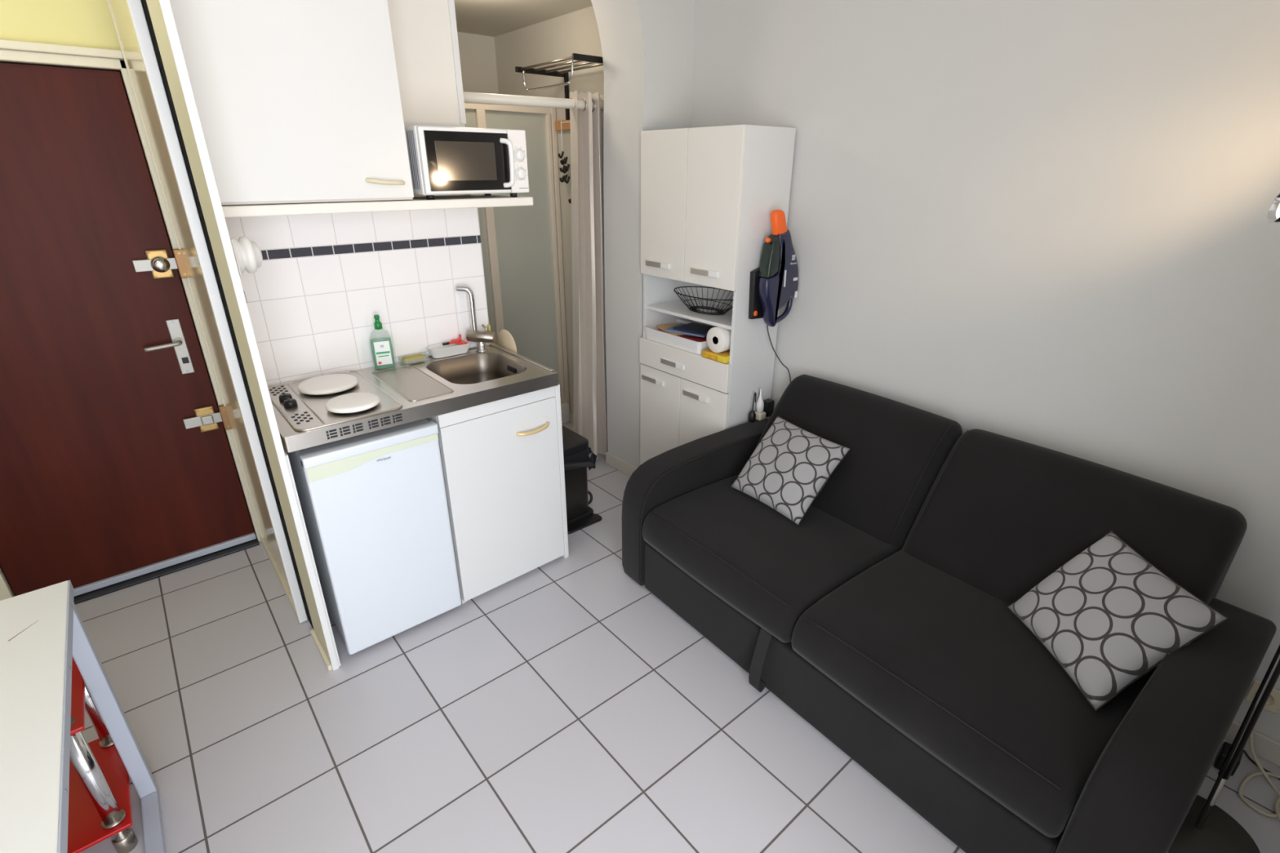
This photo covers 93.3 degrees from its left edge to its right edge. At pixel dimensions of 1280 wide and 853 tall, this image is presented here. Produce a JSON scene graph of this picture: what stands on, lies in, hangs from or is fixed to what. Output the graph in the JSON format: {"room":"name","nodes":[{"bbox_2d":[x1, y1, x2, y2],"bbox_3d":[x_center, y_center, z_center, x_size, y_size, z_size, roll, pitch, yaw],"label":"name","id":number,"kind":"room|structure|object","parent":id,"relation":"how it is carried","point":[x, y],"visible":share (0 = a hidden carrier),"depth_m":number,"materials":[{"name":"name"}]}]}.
{"room":"studio apartment","nodes":[
{"label":"studio apartment","id":0,"kind":"room"},
{"bbox_2d":[0,0,255,595],"bbox_3d":[-2.392,-0.512,2.092,1.600,2.620,0.120,-18,29,-36],"label":"wall","id":1,"kind":"structure","parent":0,"point":[77,23],"depth_m":2.04,"materials":[{"name":"yellow paint"}]},
{"bbox_2d":[0,62,256,596],"bbox_3d":[-2.167,-0.258,2.293,0.826,1.965,0.102,-18,29,-36],"label":"door","id":2,"kind":"structure","parent":1,"relation":"in","point":[117,464],"depth_m":2.35,"materials":[{"name":"brown wood"}]},
{"bbox_2d":[0,39,262,600],"bbox_3d":[-2.198,-0.286,2.298,0.917,2.043,0.118,-18,29,-36],"label":"trim","id":3,"kind":"structure","parent":1,"relation":"attached to","point":[11,51],"depth_m":2.16,"materials":[{"name":"beige"}]},
{"bbox_2d":[73,535,259,604],"bbox_3d":[-2.185,0.647,2.699,0.832,0.012,0.135,-18,29,-36],"label":"trim","id":4,"kind":"structure","parent":1,"relation":"attached to","point":[80,598],"depth_m":2.69,"materials":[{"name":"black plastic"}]},
{"bbox_2d":[172,248,188,278],"bbox_3d":[-1.821,-0.648,2.400,0.030,0.110,0.032,-18,29,-36],"label":"strike plate","id":5,"kind":"object","parent":1,"relation":"attached to","point":[177,253],"visible":0.71,"depth_m":2.39,"materials":[{"name":"brown metal"}]},
{"bbox_2d":[217,404,231,430],"bbox_3d":[-1.823,-0.041,2.659,0.030,0.110,0.032,-18,29,-36],"label":"strike plate","id":6,"kind":"object","parent":1,"relation":"attached to","point":[225,420],"visible":0.73,"depth_m":2.65,"materials":[{"name":"brown metal"}]},
{"bbox_2d":[141,0,331,663],"bbox_3d":[-1.453,-0.501,2.073,0.040,2.620,1.124,-18,29,-36],"label":"wall","id":7,"kind":"structure","parent":0,"point":[153,6],"depth_m":1.76,"materials":[{"name":"beige paint"}]},
{"bbox_2d":[106,0,313,629],"bbox_3d":[-1.537,-0.506,2.135,0.050,2.580,0.823,-18,29,-36],"label":"sliding closet door","id":8,"kind":"structure","parent":7,"relation":"in","point":[128,17],"depth_m":2.04,"materials":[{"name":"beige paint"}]},
{"bbox_2d":[230,235,262,275],"bbox_3d":[-1.177,-0.514,1.811,0.076,0.108,0.108,-18,29,-36],"label":"wall lamp","id":9,"kind":"object","parent":7,"relation":"attached to","point":[248,256],"visible":0.88,"depth_m":1.78,"materials":[{"name":"white plastic"}]},
{"bbox_2d":[310,629,332,671],"bbox_3d":[-1.192,0.833,2.259,0.014,0.022,0.245,-18,29,-36],"label":"baseboard","id":10,"kind":"structure","parent":7,"relation":"attached to","point":[326,660],"depth_m":2.24,"materials":[{"name":"beige wood"}]},
{"bbox_2d":[225,0,489,386],"bbox_3d":[-1.107,-0.650,2.422,0.979,2.620,0.110,-18,29,-36],"label":"wall","id":11,"kind":"structure","parent":0,"point":[317,290],"depth_m":2.35,"materials":[{"name":"tile"}]},
{"bbox_2d":[169,0,413,204],"bbox_3d":[-1.115,-1.241,1.843,0.615,1.038,0.331,-18,29,-36],"label":"upper cabinet","id":12,"kind":"object","parent":11,"relation":"attached to","point":[297,101],"visible":0.91,"depth_m":1.83,"materials":[{"name":"white laminate"}]},
{"bbox_2d":[221,194,533,217],"bbox_3d":[-0.942,-0.811,2.205,1.090,0.032,0.309,-18,29,-36],"label":"wall shelf","id":13,"kind":"object","parent":11,"relation":"attached to","point":[493,200],"visible":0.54,"depth_m":2.06,"materials":[{"name":"white laminate"}]},
{"bbox_2d":[404,124,528,199],"bbox_3d":[-0.685,-1.003,2.310,0.418,0.240,0.360,-18,29,-36],"label":"microwave oven","id":14,"kind":"object","parent":13,"relation":"on","point":[443,160],"visible":0.96,"depth_m":2.18,"materials":[{"name":"white plastic"}]},
{"bbox_2d":[447,0,466,124],"bbox_3d":[-0.715,-1.590,2.295,0.024,0.790,0.008,-18,29,-36],"label":"trim","id":15,"kind":"structure","parent":11,"relation":"attached to","point":[451,2],"depth_m":2.36,"materials":[{"name":"white laminate"}]},
{"bbox_2d":[457,31,498,93],"bbox_3d":[-1.667,-1.137,3.800,2.050,2.430,0.100,-18,29,-36],"label":"wall","id":16,"kind":"structure","parent":0,"point":[477,51],"depth_m":3.82,"materials":[{"name":"paint"}]},
{"bbox_2d":[453,0,592,36],"bbox_3d":[-1.174,-2.109,2.895,2.120,0.070,1.520,-18,29,-36],"label":"ceiling","id":17,"kind":"structure","parent":0,"point":[492,18],"depth_m":3.25,"materials":[{"name":"paint"}]},
{"bbox_2d":[493,5,604,413],"bbox_3d":[-0.480,-1.176,3.897,0.100,2.430,1.470,-18,29,-36],"label":"wall","id":18,"kind":"structure","parent":0,"point":[560,37],"depth_m":3.56,"materials":[{"name":"paint"}]},
{"bbox_2d":[462,91,604,110],"bbox_3d":[-0.471,-1.528,2.836,0.968,0.064,0.060,-18,29,-36],"label":"curtain rod","id":19,"kind":"object","parent":18,"relation":"attached to","point":[468,97],"visible":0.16,"depth_m":2.77,"materials":[{"name":"white metal"}]},
{"bbox_2d":[569,90,608,459],"bbox_3d":[-0.289,-0.726,3.342,0.274,1.979,0.109,-18,29,-36],"label":"shower curtain","id":20,"kind":"object","parent":19,"relation":"hanging from","point":[586,124],"visible":0.91,"depth_m":3.28,"materials":[{"name":"white fabric"}]},
{"bbox_2d":[515,53,603,119],"bbox_3d":[-0.361,-1.748,3.141,0.324,0.239,0.546,-18,29,-36],"label":"towel rack","id":21,"kind":"object","parent":18,"relation":"attached to","point":[577,57],"visible":0.92,"depth_m":3.12,"materials":[{"name":"black metal"}]},
{"bbox_2d":[555,120,569,130],"bbox_3d":[-0.341,-1.697,3.391,0.024,0.050,0.455,-18,29,-36],"label":"board","id":22,"kind":"object","parent":18,"relation":"attached to","point":[566,126],"visible":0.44,"depth_m":3.49,"materials":[{"name":"orange wood"}]},
{"bbox_2d":[558,120,570,183],"bbox_3d":[-0.411,-1.577,3.474,0.045,0.337,0.189,-18,29,-36],"label":"hook rack","id":23,"kind":"object","parent":22,"relation":"hanging from","point":[562,161],"visible":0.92,"depth_m":3.53,"materials":[{"name":"black plastic"}]},
{"bbox_2d":[569,413,573,423],"bbox_3d":[-0.277,0.039,4.058,0.012,0.070,0.680,-18,29,-36],"label":"baseboard","id":24,"kind":"structure","parent":18,"relation":"attached to","point":[571,414],"depth_m":4.28,"materials":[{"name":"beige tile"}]},
{"bbox_2d":[591,0,694,468],"bbox_3d":[-0.184,-0.915,3.021,0.980,2.640,0.300,-18,29,-36],"label":"wall","id":25,"kind":"structure","parent":0,"point":[646,45],"depth_m":2.91,"materials":[{"name":"grey paint"}]},
{"bbox_2d":[605,452,636,476],"bbox_3d":[0.021,0.196,3.686,0.337,0.075,0.322,-18,29,-36],"label":"baseboard","id":26,"kind":"structure","parent":25,"relation":"attached to","point":[612,460],"depth_m":3.60,"materials":[{"name":"white wood"}]},
{"bbox_2d":[75,422,1279,852],"bbox_3d":[-0.590,0.919,2.190,3.750,0.080,5.090,-18,29,-36],"label":"floor","id":27,"kind":"structure","parent":0,"point":[563,706],"depth_m":1.94,"materials":[{"name":"tile"}]},
{"bbox_2d":[0,580,165,852],"bbox_3d":[-1.280,1.032,0.890,0.853,0.730,1.406,-18,29,-36],"label":"desk","id":28,"kind":"object","parent":27,"relation":"on","point":[42,630],"visible":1,"depth_m":1.20,"materials":[{"name":"white"}]},
{"bbox_2d":[67,657,137,852],"bbox_3d":[-1.717,0.951,1.434,0.732,0.452,0.382,-18,29,-36],"label":"shelf unit","id":29,"kind":"object","parent":27,"relation":"on","point":[100,803],"visible":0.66,"depth_m":1.56,"materials":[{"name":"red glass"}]},
{"bbox_2d":[159,0,340,671],"bbox_3d":[-1.277,-0.411,1.875,0.028,2.610,0.580,-18,29,-36],"label":"end panel","id":30,"kind":"object","parent":27,"relation":"on","point":[283,460],"visible":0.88,"depth_m":1.69,"materials":[{"name":"white laminate"}]},
{"bbox_2d":[283,418,461,654],"bbox_3d":[-1.065,0.346,2.374,0.439,0.827,0.553,-18,29,-36],"label":"mini fridge","id":31,"kind":"object","parent":27,"relation":"on","point":[374,504],"visible":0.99,"depth_m":2.15,"materials":[{"name":"white metal"}]},
{"bbox_2d":[426,383,568,603],"bbox_3d":[-0.690,0.212,2.659,0.524,0.850,0.554,-19,30,-38],"label":"base cabinet","id":32,"kind":"object","parent":27,"relation":"on","point":[503,460],"visible":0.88,"depth_m":2.46,"materials":[{"name":"white laminate"}]},
{"bbox_2d":[267,343,558,453],"bbox_3d":[-0.890,-0.105,2.374,1.000,0.207,0.560,-18,29,-36],"label":"countertop","id":33,"kind":"structure","parent":32,"relation":"on","point":[407,393],"depth_m":2.25,"materials":[{"name":"silver metal"}]},
{"bbox_2d":[297,373,358,395],"bbox_3d":[-1.162,-0.160,2.255,0.204,0.018,0.204,-18,29,-36],"label":"cover","id":34,"kind":"object","parent":33,"relation":"on","point":[332,383],"visible":1,"depth_m":2.22,"materials":[{"name":"white metal"}]},
{"bbox_2d":[267,370,402,431],"bbox_3d":[-1.112,-0.115,2.168,0.342,0.028,0.545,-18,29,-36],"label":"cooktop","id":35,"kind":"object","parent":33,"relation":"in","point":[297,411],"depth_m":2.07,"materials":[{"name":"silver metal"}]},
{"bbox_2d":[324,392,380,413],"bbox_3d":[-0.987,-0.085,2.078,0.172,0.018,0.172,-18,29,-36],"label":"cover","id":36,"kind":"object","parent":33,"relation":"on","point":[351,402],"visible":1,"depth_m":2.05,"materials":[{"name":"white metal"}]},
{"bbox_2d":[373,314,392,365],"bbox_3d":[-1.052,-0.343,2.454,0.084,0.221,0.052,-11,25,-24],"label":"dish soap bottle","id":37,"kind":"object","parent":33,"relation":"on","point":[382,348],"visible":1,"depth_m":2.44,"materials":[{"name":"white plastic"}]},
{"bbox_2d":[373,341,392,365],"bbox_3d":[-1.051,-0.321,2.463,0.084,0.172,0.061,-18,29,-36],"label":"label","id":38,"kind":"object","parent":37,"relation":"on","point":[382,348],"depth_m":2.45,"materials":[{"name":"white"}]},
{"bbox_2d":[426,339,471,358],"bbox_3d":[-0.837,-0.338,2.660,0.190,0.046,0.075,-18,29,-36],"label":"dish","id":39,"kind":"object","parent":33,"relation":"on","point":[437,351],"visible":0.97,"depth_m":2.64,"materials":[{"name":"white plastic"}]},
{"bbox_2d":[442,334,467,345],"bbox_3d":[-0.821,-0.381,2.657,0.096,0.037,0.084,-18,29,-36],"label":"dish brush","id":40,"kind":"object","parent":39,"relation":"on","point":[459,341],"visible":1,"depth_m":2.66,"materials":[{"name":"red plastic"}]},
{"bbox_2d":[455,285,496,352],"bbox_3d":[-0.721,-0.477,2.678,0.148,0.293,0.057,0,23,0],"label":"kitchen faucet","id":41,"kind":"object","parent":33,"relation":"on","point":[481,337],"visible":1,"depth_m":2.68,"materials":[{"name":"silver metal"}]},
{"bbox_2d":[426,352,526,384],"bbox_3d":[-0.680,-0.164,2.546,0.330,0.180,0.380,-18,29,-36],"label":"sink","id":42,"kind":"object","parent":33,"relation":"in","point":[472,368],"depth_m":2.67,"materials":[{"name":"silver metal"}]},
{"bbox_2d":[497,328,517,353],"bbox_3d":[-0.609,-0.357,2.771,0.008,0.176,0.176,-18,29,-36],"label":"round board","id":43,"kind":"object","parent":33,"relation":"attached to","point":[505,340],"visible":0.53,"depth_m":2.74,"materials":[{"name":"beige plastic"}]},
{"bbox_3d":[-0.961,-0.288,2.567,0.118,0.026,0.070,-18,29,-36],"label":"tray","id":44,"kind":"object","parent":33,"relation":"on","visible":0},
{"bbox_2d":[401,353,425,363],"bbox_3d":[-0.961,-0.288,2.567,0.086,0.020,0.045,-18,29,-36],"label":"sponge","id":45,"kind":"object","parent":44,"relation":"in","point":[417,357],"visible":1,"depth_m":2.55,"materials":[{"name":"yellow"}]},
{"bbox_2d":[464,102,569,423],"bbox_3d":[-1.405,-0.822,3.618,1.816,1.995,0.676,-18,29,-36],"label":"shower enclosure","id":46,"kind":"object","parent":27,"relation":"on","point":[522,246],"visible":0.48,"depth_m":3.70,"materials":[{"name":"white plastic"}]},
{"bbox_2d":[560,402,569,423],"bbox_3d":[-1.407,0.026,3.980,1.816,0.150,0.676,-18,29,-36],"label":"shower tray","id":47,"kind":"object","parent":46,"relation":"on","point":[565,410],"depth_m":4.26,"materials":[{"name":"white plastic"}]},
{"bbox_2d":[561,425,601,533],"bbox_3d":[-0.414,0.262,3.071,0.344,0.434,0.366,-18,29,-36],"label":"pedal bin","id":48,"kind":"object","parent":27,"relation":"on","point":[577,455],"visible":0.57,"depth_m":3.02,"materials":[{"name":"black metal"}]},
{"bbox_2d":[639,124,795,465],"bbox_3d":[0.320,-0.457,2.993,0.342,1.822,0.615,-18,29,-36],"label":"tall cabinet","id":49,"kind":"object","parent":27,"relation":"on","point":[709,194],"visible":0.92,"depth_m":2.73,"materials":[{"name":"white laminate"}]},
{"bbox_2d":[644,319,709,354],"bbox_3d":[0.242,-0.455,3.043,0.254,0.062,0.413,-18,29,-36],"label":"tray","id":50,"kind":"object","parent":49,"relation":"in","point":[651,332],"visible":0.57,"depth_m":2.97,"materials":[{"name":"white plastic"}]},
{"bbox_2d":[657,329,706,342],"bbox_3d":[0.254,-0.443,3.024,0.185,0.046,0.325,-19,30,-38],"label":"booklet","id":51,"kind":"object","parent":50,"relation":"in","point":[697,339],"visible":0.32,"depth_m":2.94,"materials":[{"name":"red paper"}]},
{"bbox_2d":[656,323,683,335],"bbox_3d":[0.186,-0.494,3.072,0.145,0.009,0.200,-8,24,-18],"label":"envelope","id":52,"kind":"object","parent":51,"relation":"on","point":[663,327],"visible":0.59,"depth_m":3.10,"materials":[{"name":"brown paper"}]},
{"bbox_2d":[664,323,706,337],"bbox_3d":[0.260,-0.481,3.017,0.220,0.010,0.165,14,27,30],"label":"leaflet","id":53,"kind":"object","parent":52,"relation":"on","point":[671,329],"visible":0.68,"depth_m":2.98,"materials":[{"name":"blue paper"}]},
{"bbox_2d":[673,322,715,336],"bbox_3d":[0.294,-0.483,2.997,0.210,0.008,0.155,21,31,40],"label":"folder","id":54,"kind":"object","parent":53,"relation":"on","point":[692,327],"visible":0.76,"depth_m":2.99,"materials":[{"name":"blue plastic"}]},
{"bbox_2d":[646,297,732,329],"bbox_3d":[0.333,-0.558,2.962,0.296,0.016,0.581,-18,29,-36],"label":"shelf","id":55,"kind":"object","parent":49,"relation":"attached to","point":[673,306],"depth_m":2.98,"materials":[{"name":"white laminate"}]},
{"bbox_2d":[673,285,733,315],"bbox_3d":[0.327,-0.607,2.939,0.262,0.089,0.396,-18,29,-36],"label":"wire fruit basket","id":56,"kind":"object","parent":49,"relation":"on","point":[720,312],"visible":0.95,"depth_m":2.94,"materials":[{"name":"black metal"}]},
{"bbox_2d":[702,348,729,363],"bbox_3d":[0.393,-0.337,2.807,0.162,0.031,0.150,-18,29,-36],"label":"packet","id":57,"kind":"object","parent":49,"relation":"on","point":[723,357],"visible":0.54,"depth_m":2.75,"materials":[{"name":"yellow"}]},
{"bbox_2d":[706,326,731,352],"bbox_3d":[0.380,-0.404,2.773,0.100,0.116,0.116,-18,29,-36],"label":"paper roll","id":58,"kind":"object","parent":57,"relation":"on","point":[718,339],"visible":0.78,"depth_m":2.73,"materials":[{"name":"white paper"}]},
{"bbox_2d":[748,266,763,319],"bbox_3d":[0.526,-0.586,2.665,0.113,0.228,0.034,-18,29,-36],"label":"dock","id":59,"kind":"object","parent":49,"relation":"attached to","point":[755,309],"visible":0.8,"depth_m":2.64,"materials":[{"name":"black plastic"}]},
{"bbox_2d":[766,324,791,382],"bbox_3d":[0.647,-0.335,2.805,0.154,0.348,0.009,-2,23,-6],"label":"cord","id":60,"kind":"object","parent":59,"relation":"hanging from","point":[786,367],"visible":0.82,"depth_m":2.80,"materials":[{"name":"grey plastic"}]},
{"bbox_2d":[758,209,798,326],"bbox_3d":[0.611,-0.686,2.640,0.234,0.496,0.065,-18,29,-36],"label":"vacuum","id":61,"kind":"object","parent":49,"relation":"attached to","point":[778,286],"visible":1,"depth_m":2.60,"materials":[{"name":"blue plastic"}]},
{"bbox_2d":[758,234,780,277],"bbox_3d":[0.555,-0.727,2.575,0.079,0.170,0.059,-18,29,-36],"label":"container","id":62,"kind":"object","parent":61,"relation":"on","point":[770,264],"depth_m":2.56,"materials":[{"name":"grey plastic"}]},
{"bbox_2d":[622,374,1276,852],"bbox_3d":[0.852,0.461,2.132,1.028,0.814,1.838,-17,28,-34],"label":"sofa","id":63,"kind":"object","parent":27,"relation":"on","point":[882,619],"visible":0.91,"depth_m":1.83,"materials":[{"name":"black fabric"}]},
{"bbox_2d":[747,392,756,422],"bbox_3d":[0.541,-0.092,2.866,0.056,0.138,0.036,-18,29,-36],"label":"vase","id":64,"kind":"object","parent":63,"relation":"on","point":[752,415],"visible":1,"depth_m":2.86,"materials":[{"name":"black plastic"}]},
{"bbox_2d":[755,388,765,420],"bbox_3d":[0.575,-0.107,2.883,0.046,0.153,0.044,-18,29,-36],"label":"bottle","id":65,"kind":"object","parent":63,"relation":"on","point":[760,414],"visible":0.93,"depth_m":2.88,"materials":[{"name":"white plastic"}]},
{"bbox_2d":[763,398,774,417],"bbox_3d":[0.621,-0.090,2.940,0.050,0.079,0.040,-18,29,-36],"label":"box","id":66,"kind":"object","parent":63,"relation":"on","point":[768,409],"visible":0.68,"depth_m":2.92,"materials":[{"name":"black plastic"}]},
{"bbox_2d":[642,474,900,643],"bbox_3d":[0.489,0.443,2.347,0.662,0.164,0.760,-17,28,-34],"label":"seat cushion","id":67,"kind":"object","parent":63,"relation":"on","point":[769,569],"depth_m":2.20,"materials":[{"name":"black fabric"}]},
{"bbox_2d":[730,415,850,525],"bbox_3d":[0.605,0.165,2.471,0.338,0.254,0.401,-18,29,-36],"label":"throw pillow","id":68,"kind":"object","parent":63,"relation":"on","point":[791,464],"visible":1,"depth_m":2.40,"materials":[{"name":"fabric"}]},
{"bbox_2d":[754,374,962,550],"bbox_3d":[0.839,0.139,2.513,0.394,0.522,0.770,-17,28,-34],"label":"cushion","id":69,"kind":"object","parent":63,"relation":"on","point":[898,452],"depth_m":2.33,"materials":[{"name":"black fabric"}]},
{"bbox_2d":[791,549,1150,838],"bbox_3d":[0.955,0.683,1.788,0.662,0.164,0.760,-17,28,-34],"label":"seat cushion","id":70,"kind":"object","parent":63,"relation":"on","point":[932,649],"depth_m":1.64,"materials":[{"name":"black fabric"}]},
{"bbox_2d":[902,428,1247,676],"bbox_3d":[1.327,0.380,1.956,0.432,0.519,0.780,-17,28,-34],"label":"cushion","id":71,"kind":"object","parent":63,"relation":"on","point":[995,515],"depth_m":1.91,"materials":[{"name":"black fabric"}]},
{"bbox_2d":[1006,529,1229,711],"bbox_3d":[1.250,0.498,1.661,0.369,0.269,0.374,-7,24,-16],"label":"throw pillow","id":72,"kind":"object","parent":63,"relation":"on","point":[1108,616],"visible":0.99,"depth_m":1.60,"materials":[{"name":"fabric"}]},
{"bbox_2d":[1167,192,1279,852],"bbox_3d":[1.458,0.280,1.380,0.266,1.741,0.462,-18,29,-36],"label":"floor lamp","id":73,"kind":"object","parent":27,"relation":"on","point":[1206,828],"visible":0.81,"depth_m":1.60,"materials":[{"name":"grey metal"}]},
{"bbox_2d":[1213,742,1243,776],"bbox_3d":[1.776,1.003,1.825,0.070,0.061,0.045,-18,29,-36],"label":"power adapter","id":74,"kind":"object","parent":27,"relation":"on","point":[1225,747],"visible":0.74,"depth_m":1.81,"materials":[{"name":"black plastic"}]},
{"bbox_2d":[1238,728,1279,819],"bbox_3d":[1.843,0.977,1.721,0.251,0.197,0.211,-18,29,-36],"label":"cable","id":75,"kind":"object","parent":27,"relation":"on","point":[1262,772],"visible":0.81,"depth_m":1.77,"materials":[{"name":"beige plastic"}]},
{"bbox_2d":[1243,749,1279,779],"bbox_3d":[1.752,1.078,1.639,0.442,0.068,0.266,-18,29,-36],"label":"cable","id":76,"kind":"object","parent":27,"relation":"on","point":[1244,751],"visible":0.51,"depth_m":1.83,"materials":[{"name":"black plastic"}]},
{"bbox_2d":[690,0,1279,742],"bbox_3d":[1.199,-0.557,2.217,0.100,2.620,3.430,-18,29,-36],"label":"wall","id":77,"kind":"structure","parent":0,"point":[1042,223],"depth_m":1.95,"materials":[{"name":"grey paint"}]},
{"bbox_2d":[1224,720,1279,766],"bbox_3d":[1.225,0.660,2.607,0.012,0.075,3.010,-18,29,-36],"label":"baseboard","id":78,"kind":"structure","parent":77,"relation":"attached to","point":[1266,748],"depth_m":1.85,"materials":[{"name":"beige tile"}]},
{"bbox_2d":[1244,680,1279,714],"bbox_3d":[1.884,0.815,1.822,0.014,0.080,0.072,-18,29,-36],"label":"wall socket","id":79,"kind":"object","parent":77,"relation":"attached to","point":[1273,704],"visible":0.61,"depth_m":1.82,"materials":[{"name":"beige plastic"}]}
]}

